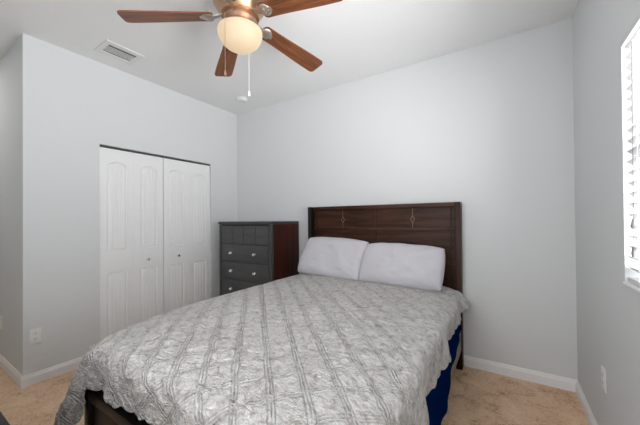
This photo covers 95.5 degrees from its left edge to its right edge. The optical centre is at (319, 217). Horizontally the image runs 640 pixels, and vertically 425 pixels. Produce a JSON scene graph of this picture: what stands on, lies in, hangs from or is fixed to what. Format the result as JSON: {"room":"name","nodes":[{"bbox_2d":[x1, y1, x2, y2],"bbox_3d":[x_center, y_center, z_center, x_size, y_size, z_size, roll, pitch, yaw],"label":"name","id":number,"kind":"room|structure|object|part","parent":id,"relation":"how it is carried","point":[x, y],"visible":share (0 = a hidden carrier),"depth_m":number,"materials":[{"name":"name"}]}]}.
{"room":"bedroom","nodes":[
{"label":"bedroom","id":0,"kind":"room"},
{"bbox_2d":[0,39,18,370],"bbox_3d":[-3.032,-0.051,2.787,1.580,2.740,0.120,-1,0,33],"label":"wall","id":1,"kind":"structure","parent":0,"point":[9,262],"depth_m":2.47,"materials":[{"name":"white paint"}]},
{"bbox_2d":[0,354,22,387],"bbox_3d":[-3.006,1.274,2.689,1.700,0.088,0.014,-1,0,33],"label":"baseboard","id":2,"kind":"structure","parent":1,"relation":"attached to","point":[15,375],"depth_m":2.38,"materials":[{"name":"white wood"}]},
{"bbox_2d":[18,33,237,375],"bbox_3d":[-1.774,-0.059,3.180,0.120,2.740,2.135,-1,0,33],"label":"wall","id":3,"kind":"structure","parent":0,"point":[71,104],"depth_m":2.53,"materials":[{"name":"white paint"}]},
{"bbox_2d":[29,327,41,344],"bbox_3d":[-2.247,0.937,2.297,0.009,0.116,0.072,-1,0,33],"label":"wall outlet","id":4,"kind":"object","parent":3,"relation":"attached to","point":[35,335],"visible":1,"depth_m":2.29,"materials":[{"name":"white plastic"}]},
{"bbox_2d":[21,356,82,388],"bbox_3d":[-2.148,1.265,2.441,0.014,0.088,0.519,-1,0,33],"label":"baseboard","id":5,"kind":"structure","parent":3,"relation":"attached to","point":[27,380],"depth_m":2.36,"materials":[{"name":"white wood"}]},
{"bbox_2d":[100,147,163,340],"bbox_3d":[-1.872,0.319,2.929,0.068,1.942,0.590,-1,0,33],"label":"door","id":6,"kind":"structure","parent":3,"relation":"in","point":[131,184],"depth_m":2.89,"materials":[{"name":"white wood"}]},
{"bbox_2d":[100,145,209,165],"bbox_3d":[-1.731,-0.662,3.195,0.039,0.012,1.191,-1,0,33],"label":"trim","id":7,"kind":"structure","parent":3,"relation":"attached to","point":[100,145],"depth_m":3.08,"materials":[{"name":"grey metal"}]},
{"bbox_2d":[163,158,209,312],"bbox_3d":[-1.550,0.320,3.433,0.068,1.942,0.590,-1,0,33],"label":"door","id":8,"kind":"structure","parent":3,"relation":"in","point":[186,185],"depth_m":3.40,"materials":[{"name":"white wood"}]},
{"bbox_2d":[0,0,577,114],"bbox_3d":[-1.258,-1.490,2.163,5.515,0.100,3.540,-1,0,33],"label":"ceiling","id":9,"kind":"structure","parent":0,"point":[353,40],"depth_m":2.31,"materials":[{"name":"white paint"}]},
{"bbox_2d":[94,39,144,64],"bbox_3d":[-1.747,-1.429,2.534,0.254,0.010,0.290,-1,0,33],"label":"ceiling vent","id":10,"kind":"object","parent":9,"relation":"in","point":[111,49],"visible":1,"depth_m":2.52,"materials":[{"name":"white metal"}]},
{"bbox_2d":[117,0,341,96],"bbox_3d":[-0.445,-1.103,1.753,1.252,0.695,1.274,-1,0,33],"label":"ceiling fan","id":11,"kind":"object","parent":9,"relation":"hanging from","point":[239,31],"visible":1,"depth_m":1.69,"materials":[{"name":"brown wood"}]},
{"bbox_3d":[-0.884,-1.169,1.695,0.507,0.007,0.136,-7,12,-9],"label":"blade","id":12,"kind":"part","parent":11,"relation":"part of","materials":[{"name":"brown wood"}]},
{"bbox_3d":[-0.668,-1.168,2.121,0.136,0.007,0.507,-13,-1,-28],"label":"blade","id":13,"kind":"part","parent":11,"relation":"part of","materials":[{"name":"brown wood"}]},
{"bbox_3d":[-0.482,-1.071,1.759,0.264,0.114,0.264,-1,0,33],"label":"lamp shade","id":14,"kind":"part","parent":11,"relation":"part of","materials":[{"name":"white glass"}]},
{"bbox_3d":[-0.196,-1.173,2.048,0.136,0.007,0.507,-16,-17,43],"label":"blade","id":15,"kind":"part","parent":11,"relation":"part of","materials":[{"name":"brown wood"}]},
{"bbox_3d":[-0.120,-1.177,1.576,0.507,0.007,0.136,6,-8,27],"label":"blade","id":16,"kind":"part","parent":11,"relation":"part of","materials":[{"name":"brown wood"}]},
{"bbox_2d":[236,97,247,102],"bbox_3d":[-0.944,-1.415,3.522,0.136,0.037,0.136,-1,0,33],"label":"smoke detector","id":17,"kind":"object","parent":9,"relation":"attached to","point":[239,99],"visible":1,"depth_m":3.48,"materials":[{"name":"white plastic"}]},
{"bbox_2d":[0,366,588,424],"bbox_3d":[-1.233,1.349,2.142,5.515,0.100,3.540,-1,0,33],"label":"floor","id":18,"kind":"structure","parent":0,"point":[476,396],"depth_m":2.02,"materials":[{"name":"beige carpet"}]},
{"bbox_2d":[0,411,9,424],"bbox_3d":[-1.394,0.906,0.760,1.240,0.770,0.635,-1,0,33],"label":"dresser","id":19,"kind":"object","parent":18,"relation":"on","point":[3,421],"visible":1,"depth_m":0.74,"materials":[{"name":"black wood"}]},
{"bbox_2d":[218,221,298,295],"bbox_3d":[-0.738,0.677,3.456,0.846,1.255,0.504,-1,0,33],"label":"dresser","id":20,"kind":"object","parent":18,"relation":"on","point":[251,253],"visible":0.66,"depth_m":3.25,"materials":[{"name":"grey wood"}]},
{"bbox_3d":[-1.185,0.696,3.496,0.036,1.225,0.033,-1,0,33],"label":"corner post","id":21,"kind":"part","parent":20,"relation":"part of","materials":[{"name":"grey wood"}]},
{"bbox_3d":[-0.853,0.825,3.277,0.745,0.200,0.014,-1,0,33],"label":"drawer","id":22,"kind":"part","parent":20,"relation":"part of","materials":[{"name":"grey wood"}]},
{"bbox_3d":[-0.846,0.657,3.291,0.756,1.155,0.016,-1,0,33],"label":"frame","id":23,"kind":"part","parent":20,"relation":"part of","materials":[{"name":"grey wood"}]},
{"bbox_3d":[-0.854,0.618,3.279,0.745,0.200,0.014,-1,0,33],"label":"drawer","id":24,"kind":"part","parent":20,"relation":"part of","materials":[{"name":"grey wood"}]},
{"bbox_3d":[-0.856,0.411,3.280,0.745,0.200,0.014,-1,0,33],"label":"drawer","id":25,"kind":"part","parent":20,"relation":"part of","materials":[{"name":"grey wood"}]},
{"bbox_3d":[-0.858,0.202,3.281,0.745,0.205,0.015,-1,0,33],"label":"drawer","id":26,"kind":"part","parent":20,"relation":"part of","materials":[{"name":"grey wood"}]},
{"bbox_3d":[-0.513,0.687,3.066,0.048,1.225,0.035,-1,0,33],"label":"corner post","id":27,"kind":"part","parent":20,"relation":"part of","materials":[{"name":"grey wood"}]},
{"bbox_3d":[-0.374,0.688,3.261,0.020,1.225,0.441,-1,0,33],"label":"panel","id":28,"kind":"part","parent":20,"relation":"part of","materials":[{"name":"brown wood"}]},
{"bbox_2d":[84,202,463,424],"bbox_3d":[-0.010,0.582,2.006,1.556,1.412,2.173,-1,0,33],"label":"bed","id":29,"kind":"object","parent":18,"relation":"on","point":[439,225],"visible":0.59,"depth_m":2.65,"materials":[{"name":"brown wood"}]},
{"bbox_3d":[-1.159,1.081,1.478,0.050,0.425,0.050,-1,0,33],"label":"foot post","id":30,"kind":"part","parent":29,"relation":"part of","materials":[{"name":"black wood"}]},
{"bbox_3d":[-0.565,1.016,1.108,1.366,0.300,0.017,-1,0,33],"label":"footboard","id":31,"kind":"part","parent":29,"relation":"part of","materials":[{"name":"brown wood"}]},
{"bbox_3d":[-0.569,0.889,1.103,1.354,0.050,0.040,-1,0,33],"label":"foot rail","id":32,"kind":"part","parent":29,"relation":"part of","materials":[{"name":"black wood"}]},
{"bbox_2d":[53,273,470,424],"bbox_3d":[-0.084,0.819,1.923,1.743,0.525,2.207,-1,0,33],"label":"quilt","id":33,"kind":"object","parent":29,"relation":"on","point":[300,349],"visible":0.95,"depth_m":1.27,"materials":[{"name":"fabric"}]},
{"bbox_2d":[298,237,368,279],"bbox_3d":[0.118,0.405,2.910,0.739,0.402,0.320,-1,0,31],"label":"pillow","id":34,"kind":"object","parent":33,"relation":"on","point":[320,256],"visible":0.94,"depth_m":2.80,"materials":[{"name":"grey fabric"}]},
{"bbox_2d":[359,243,444,290],"bbox_3d":[0.699,0.416,2.527,0.717,0.374,0.327,-1,0,30],"label":"pillow","id":35,"kind":"object","parent":33,"relation":"on","point":[395,264],"visible":0.98,"depth_m":2.41,"materials":[{"name":"grey fabric"}]},
{"bbox_3d":[-0.089,0.592,3.288,0.045,1.412,0.096,-1,0,33],"label":"headboard post","id":36,"kind":"part","parent":29,"relation":"part of","materials":[{"name":"black wood"}]},
{"bbox_3d":[0.550,-0.102,2.898,1.456,0.039,0.064,-1,0,33],"label":"rail","id":37,"kind":"part","parent":29,"relation":"part of","materials":[{"name":"brown wood"}]},
{"bbox_3d":[0.548,0.115,2.891,1.456,0.024,0.022,-1,0,33],"label":"rail","id":38,"kind":"part","parent":29,"relation":"part of","materials":[{"name":"brown wood"}]},
{"bbox_3d":[0.563,0.440,2.907,1.456,1.100,0.022,-1,0,33],"label":"headboard","id":39,"kind":"part","parent":29,"relation":"part of","materials":[{"name":"brown wood"}]},
{"bbox_2d":[425,324,460,424],"bbox_3d":[0.627,0.953,1.550,0.048,0.387,1.900,-1,0,33],"label":"sheet","id":40,"kind":"object","parent":29,"relation":"hanging from","point":[437,398],"visible":0.52,"depth_m":1.64,"materials":[{"name":"blue fabric"}]},
{"bbox_3d":[1.139,0.346,2.521,0.010,0.872,0.010,-1,0,33],"label":"trim","id":41,"kind":"part","parent":29,"relation":"part of","materials":[{"name":"brown wood"}]},
{"bbox_3d":[0.622,1.030,1.582,0.032,0.170,2.039,-1,0,33],"label":"rail","id":42,"kind":"part","parent":29,"relation":"part of","materials":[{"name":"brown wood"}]},
{"bbox_3d":[1.187,0.575,2.482,0.050,1.412,0.083,-1,0,33],"label":"headboard post","id":43,"kind":"part","parent":29,"relation":"part of","materials":[{"name":"brown wood"}]},
{"bbox_2d":[237,18,577,379],"bbox_3d":[0.125,-0.074,3.307,4.445,2.740,0.120,-1,0,33],"label":"wall","id":44,"kind":"structure","parent":0,"point":[488,127],"depth_m":2.46,"materials":[{"name":"white paint"}]},
{"bbox_2d":[464,355,577,391],"bbox_3d":[0.366,1.248,3.071,3.575,0.088,0.014,-1,0,33],"label":"baseboard","id":45,"kind":"structure","parent":44,"relation":"attached to","point":[560,382],"depth_m":2.28,"materials":[{"name":"white wood"}]},
{"bbox_2d":[572,0,639,424],"bbox_3d":[0.997,-0.100,0.652,0.120,2.740,3.420,-1,0,33],"label":"wall","id":46,"kind":"structure","parent":0,"point":[608,310],"depth_m":1.49,"materials":[{"name":"white paint"}]},
{"bbox_2d":[576,381,597,424],"bbox_3d":[0.980,1.226,0.723,0.014,0.088,3.286,-1,0,33],"label":"baseboard","id":47,"kind":"structure","parent":46,"relation":"attached to","point":[587,411],"depth_m":1.87,"materials":[{"name":"white wood"}]},
{"bbox_2d":[601,365,606,392],"bbox_3d":[1.494,0.852,1.532,0.009,0.116,0.072,-1,0,33],"label":"wall outlet","id":48,"kind":"object","parent":46,"relation":"attached to","point":[603,371],"visible":1,"depth_m":1.52,"materials":[{"name":"white plastic"}]},
{"bbox_2d":[620,11,639,286],"bbox_3d":[0.867,-0.246,0.520,0.064,1.034,1.709,-1,0,33],"label":"window blind","id":49,"kind":"object","parent":46,"relation":"attached to","point":[630,40],"visible":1,"depth_m":1.17,"materials":[{"name":"white plastic"}]},
{"bbox_3d":[0.877,0.262,0.512,0.048,0.018,1.701,-1,0,33],"label":"rail","id":50,"kind":"part","parent":49,"relation":"part of","materials":[{"name":"white plastic"}]},
{"bbox_3d":[1.234,-0.224,1.131,0.002,0.960,0.002,-1,0,33],"label":"ladder cord","id":51,"kind":"part","parent":49,"relation":"part of","materials":[{"name":"white fabric"}]},
{"bbox_2d":[623,281,639,292],"bbox_3d":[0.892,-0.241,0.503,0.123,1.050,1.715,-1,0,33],"label":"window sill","id":52,"kind":"structure","parent":46,"relation":"in","point":[627,283],"depth_m":1.17,"materials":[{"name":"white"}]}
]}

